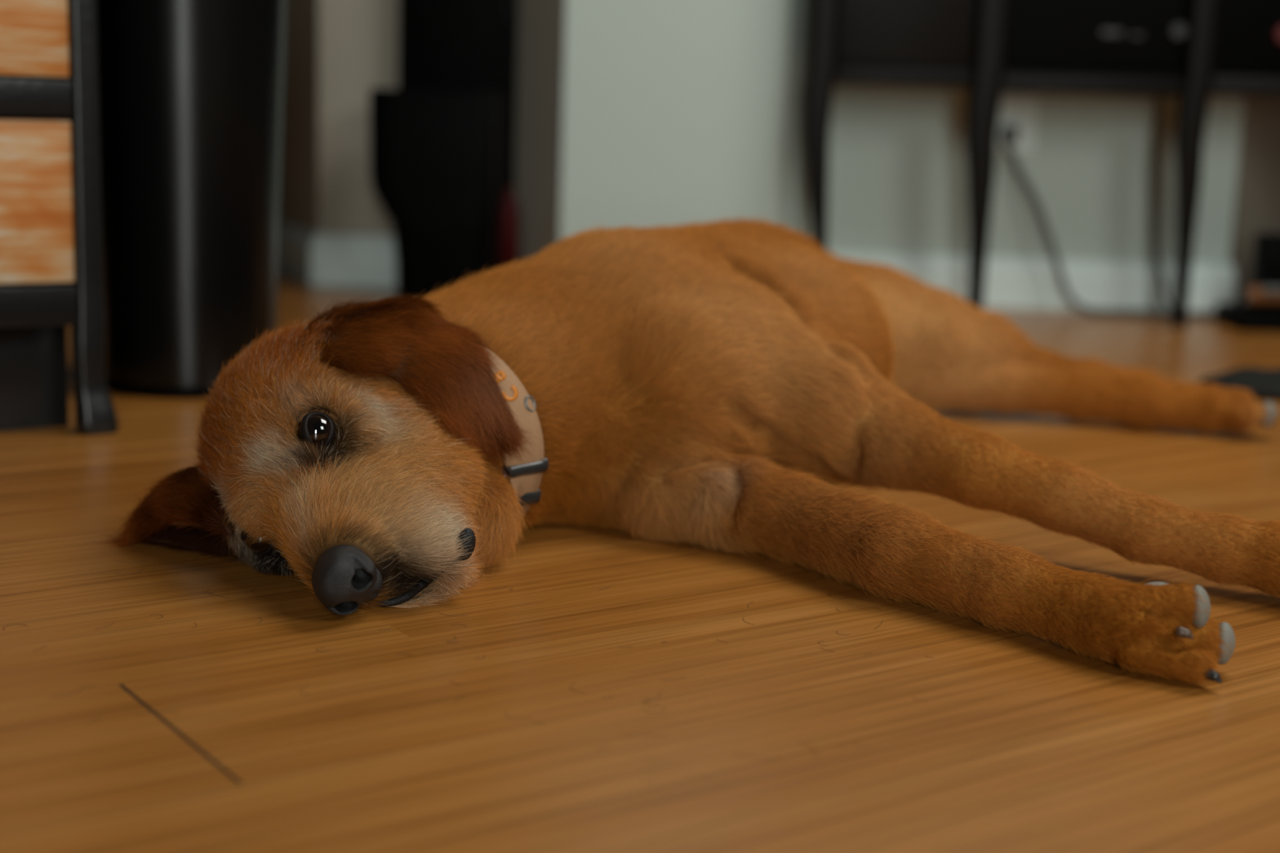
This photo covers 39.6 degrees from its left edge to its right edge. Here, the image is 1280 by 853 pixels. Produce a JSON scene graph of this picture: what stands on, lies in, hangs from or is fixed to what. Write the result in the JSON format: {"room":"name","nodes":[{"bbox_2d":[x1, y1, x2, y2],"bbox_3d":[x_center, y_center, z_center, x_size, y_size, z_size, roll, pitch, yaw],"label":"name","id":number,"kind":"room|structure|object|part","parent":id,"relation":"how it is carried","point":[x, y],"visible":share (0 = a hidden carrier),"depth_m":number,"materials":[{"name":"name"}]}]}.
{"room":"living room","nodes":[
{"label":"living room","id":0,"kind":"room"},
{"bbox_2d":[280,0,318,233],"bbox_3d":[-0.506,-1.494,2.691,0.100,2.500,0.588,-3,11,-23],"label":"wall","id":1,"kind":"structure","parent":0,"point":[300,187],"depth_m":2.69,"materials":[{"name":"paint"}]},
{"bbox_2d":[279,221,319,284],"bbox_3d":[-0.597,-0.298,2.882,0.014,0.074,0.594,-3,11,-23],"label":"baseboard","id":2,"kind":"structure","parent":1,"relation":"attached to","point":[296,243],"depth_m":2.70,"materials":[{"name":"white paint"}]},
{"bbox_2d":[515,0,565,261],"bbox_3d":[-0.103,-1.419,2.350,0.020,2.500,0.142,-4,12,-31],"label":"wall","id":3,"kind":"structure","parent":0,"point":[541,23],"depth_m":2.52,"materials":[{"name":"paint"}]},
{"bbox_2d":[0,271,1279,852],"bbox_3d":[0.096,0.114,1.087,6.200,0.050,7.100,2,10,0],"label":"floor","id":4,"kind":"structure","parent":0,"point":[1019,743],"depth_m":0.85,"materials":[{"name":"brown wood"}]},
{"bbox_2d":[0,0,119,435],"bbox_3d":[-0.697,-0.343,1.405,0.480,0.684,0.380,-5,12,-32],"label":"chest","id":5,"kind":"object","parent":4,"relation":"on","point":[51,255],"visible":1,"depth_m":1.40,"materials":[{"name":"black paint"}]},
{"bbox_3d":[-0.614,-0.335,1.276,0.397,0.151,0.016,-5,12,-32],"label":"drawer","id":6,"kind":"part","parent":5,"relation":"part of","materials":[{"name":"orange wood"}]},
{"bbox_3d":[-0.615,-0.243,1.290,0.399,0.029,0.017,-5,12,-32],"label":"rail","id":7,"kind":"part","parent":5,"relation":"part of","materials":[{"name":"black paint"}]},
{"bbox_3d":[-0.620,-0.165,1.306,0.397,0.127,0.016,-5,12,-32],"label":"drawer","id":8,"kind":"part","parent":5,"relation":"part of","materials":[{"name":"orange wood"}]},
{"bbox_3d":[-0.621,-0.084,1.319,0.399,0.032,0.017,-5,12,-32],"label":"rail","id":9,"kind":"part","parent":5,"relation":"part of","materials":[{"name":"black paint"}]},
{"bbox_3d":[-0.433,-0.320,1.391,0.032,0.660,0.029,-5,12,-32],"label":"leg","id":10,"kind":"part","parent":5,"relation":"part of","materials":[{"name":"black paint"}]},
{"bbox_2d":[97,0,288,398],"bbox_3d":[-0.418,-0.317,1.644,0.196,0.565,0.196,2,10,0],"label":"waste bin","id":11,"kind":"object","parent":4,"relation":"on","point":[192,92],"visible":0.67,"depth_m":1.59,"materials":[{"name":"black metal"}]},
{"bbox_2d":[368,88,506,297],"bbox_3d":[-0.281,-0.324,2.474,0.182,0.283,0.116,2,10,0],"label":"pedal bin","id":12,"kind":"object","parent":4,"relation":"on","point":[437,157],"visible":0.85,"depth_m":2.41,"materials":[{"name":"black plastic"}]},
{"bbox_2d":[395,0,518,290],"bbox_3d":[-0.253,-0.738,2.492,0.166,1.100,0.068,2,10,0],"label":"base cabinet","id":13,"kind":"object","parent":4,"relation":"on","point":[444,45],"visible":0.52,"depth_m":2.51,"materials":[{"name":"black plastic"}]},
{"bbox_3d":[-0.249,-0.843,2.457,0.160,0.840,0.006,2,10,0],"label":"door","id":14,"kind":"part","parent":13,"relation":"part of","materials":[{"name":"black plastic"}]},
{"bbox_3d":[-0.186,-0.588,2.491,0.007,0.076,0.014,2,10,0],"label":"handle","id":15,"kind":"part","parent":13,"relation":"part of","materials":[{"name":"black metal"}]},
{"bbox_2d":[497,173,520,268],"bbox_3d":[-0.188,-0.276,2.553,0.032,0.174,0.032,2,10,0],"label":"bottle","id":16,"kind":"object","parent":4,"relation":"on","point":[509,220],"visible":0.73,"depth_m":2.54,"materials":[{"name":"red glass"}]},
{"bbox_2d":[89,213,1279,686],"bbox_3d":[0.131,-0.050,1.339,0.767,0.184,0.944,4,10,11],"label":"dog","id":17,"kind":"object","parent":4,"relation":"on","point":[701,382],"visible":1,"depth_m":1.10},
{"bbox_2d":[803,0,1279,328],"bbox_3d":[0.674,-0.527,2.414,0.900,0.773,0.127,2,10,0],"label":"sideboard","id":18,"kind":"object","parent":4,"relation":"on","point":[1189,51],"visible":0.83,"depth_m":2.38,"materials":[{"name":"black wood"}]},
{"bbox_3d":[0.245,-0.522,2.374,0.042,0.750,0.030,2,10,0],"label":"leg","id":19,"kind":"part","parent":18,"relation":"part of","materials":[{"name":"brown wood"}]},
{"bbox_3d":[0.362,-0.681,2.350,0.182,0.400,0.014,2,10,0],"label":"panel","id":20,"kind":"part","parent":18,"relation":"part of","materials":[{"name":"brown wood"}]},
{"bbox_3d":[0.466,-0.514,2.374,0.046,0.750,0.034,2,10,0],"label":"leg","id":21,"kind":"part","parent":18,"relation":"part of","materials":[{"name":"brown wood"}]},
{"bbox_3d":[0.790,-0.669,2.363,0.630,0.390,0.012,2,10,0],"label":"door","id":22,"kind":"part","parent":18,"relation":"part of","materials":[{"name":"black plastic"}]},
{"bbox_3d":[0.720,-0.529,2.378,0.020,0.020,0.008,2,10,0],"label":"knob","id":23,"kind":"part","parent":18,"relation":"part of","materials":[{"name":"silver metal"}]},
{"bbox_3d":[0.747,-0.505,2.374,0.040,0.750,0.030,2,10,0],"label":"leg","id":24,"kind":"part","parent":18,"relation":"part of","materials":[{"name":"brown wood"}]},
{"bbox_2d":[1151,96,1173,310],"bbox_3d":[0.802,-0.330,2.555,0.138,0.345,0.025,4,10,9],"label":"cable","id":25,"kind":"object","parent":4,"relation":"on","point":[1167,301],"visible":0.7,"depth_m":2.57,"materials":[{"name":"grey plastic"}]},
{"bbox_2d":[1198,366,1279,399],"bbox_3d":[0.706,-0.047,1.858,0.227,0.029,0.185,2,10,0],"label":"cloth","id":26,"kind":"object","parent":4,"relation":"on","point":[1264,383],"visible":0.84,"depth_m":1.84,"materials":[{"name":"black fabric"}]},
{"bbox_2d":[1214,232,1279,332],"bbox_3d":[0.907,-0.201,2.458,0.180,0.129,0.120,2,10,0],"label":"foot pedal","id":27,"kind":"object","parent":4,"relation":"on","point":[1256,308],"visible":1,"depth_m":2.44,"materials":[{"name":"black plastic"}]},
{"bbox_2d":[560,0,790,241],"bbox_3d":[0.079,-1.414,2.355,0.307,2.500,0.140,2,10,0],"label":"wall","id":28,"kind":"structure","parent":0,"point":[673,110],"depth_m":2.46,"materials":[{"name":"paint"}]},
{"bbox_2d":[318,0,1244,263],"bbox_3d":[0.235,-1.429,2.465,1.340,2.500,0.120,2,10,0],"label":"wall","id":29,"kind":"structure","parent":0,"point":[898,168],"depth_m":2.59,"materials":[{"name":"paint"}]},
{"bbox_2d":[312,233,396,287],"bbox_3d":[-0.336,-0.241,2.616,0.288,0.074,0.014,2,10,0],"label":"baseboard","id":30,"kind":"structure","parent":29,"relation":"attached to","point":[338,260],"depth_m":2.61,"materials":[{"name":"white paint"}]},
{"bbox_2d":[995,93,1038,152],"bbox_3d":[0.545,-0.439,2.571,0.060,0.084,0.022,2,10,0],"label":"wall outlet","id":31,"kind":"object","parent":29,"relation":"attached to","point":[1017,121],"visible":0.76,"depth_m":2.57,"materials":[{"name":"white paint"}]},
{"bbox_2d":[1001,137,1215,318],"bbox_3d":[0.727,-0.281,2.544,0.425,0.248,0.053,3,10,6],"label":"power cable","id":32,"kind":"object","parent":31,"relation":"hanging from","point":[1021,175],"visible":0.87,"depth_m":2.55,"materials":[{"name":"grey plastic"}]},
{"bbox_2d":[826,250,1235,311],"bbox_3d":[0.557,-0.212,2.616,0.632,0.074,0.014,2,10,0],"label":"baseboard","id":33,"kind":"structure","parent":29,"relation":"attached to","point":[1018,282],"depth_m":2.61,"materials":[{"name":"white paint"}]},
{"bbox_2d":[779,0,831,239],"bbox_3d":[0.262,-1.407,2.350,0.020,2.500,0.142,8,12,32],"label":"wall","id":34,"kind":"structure","parent":0,"point":[794,202],"depth_m":2.49,"materials":[{"name":"paint"}]},
{"bbox_2d":[1228,95,1279,302],"bbox_3d":[1.135,-1.476,2.888,0.100,2.500,1.075,8,12,30],"label":"wall","id":35,"kind":"structure","parent":0,"point":[1256,209],"depth_m":2.71,"materials":[{"name":"paint"}]}
]}

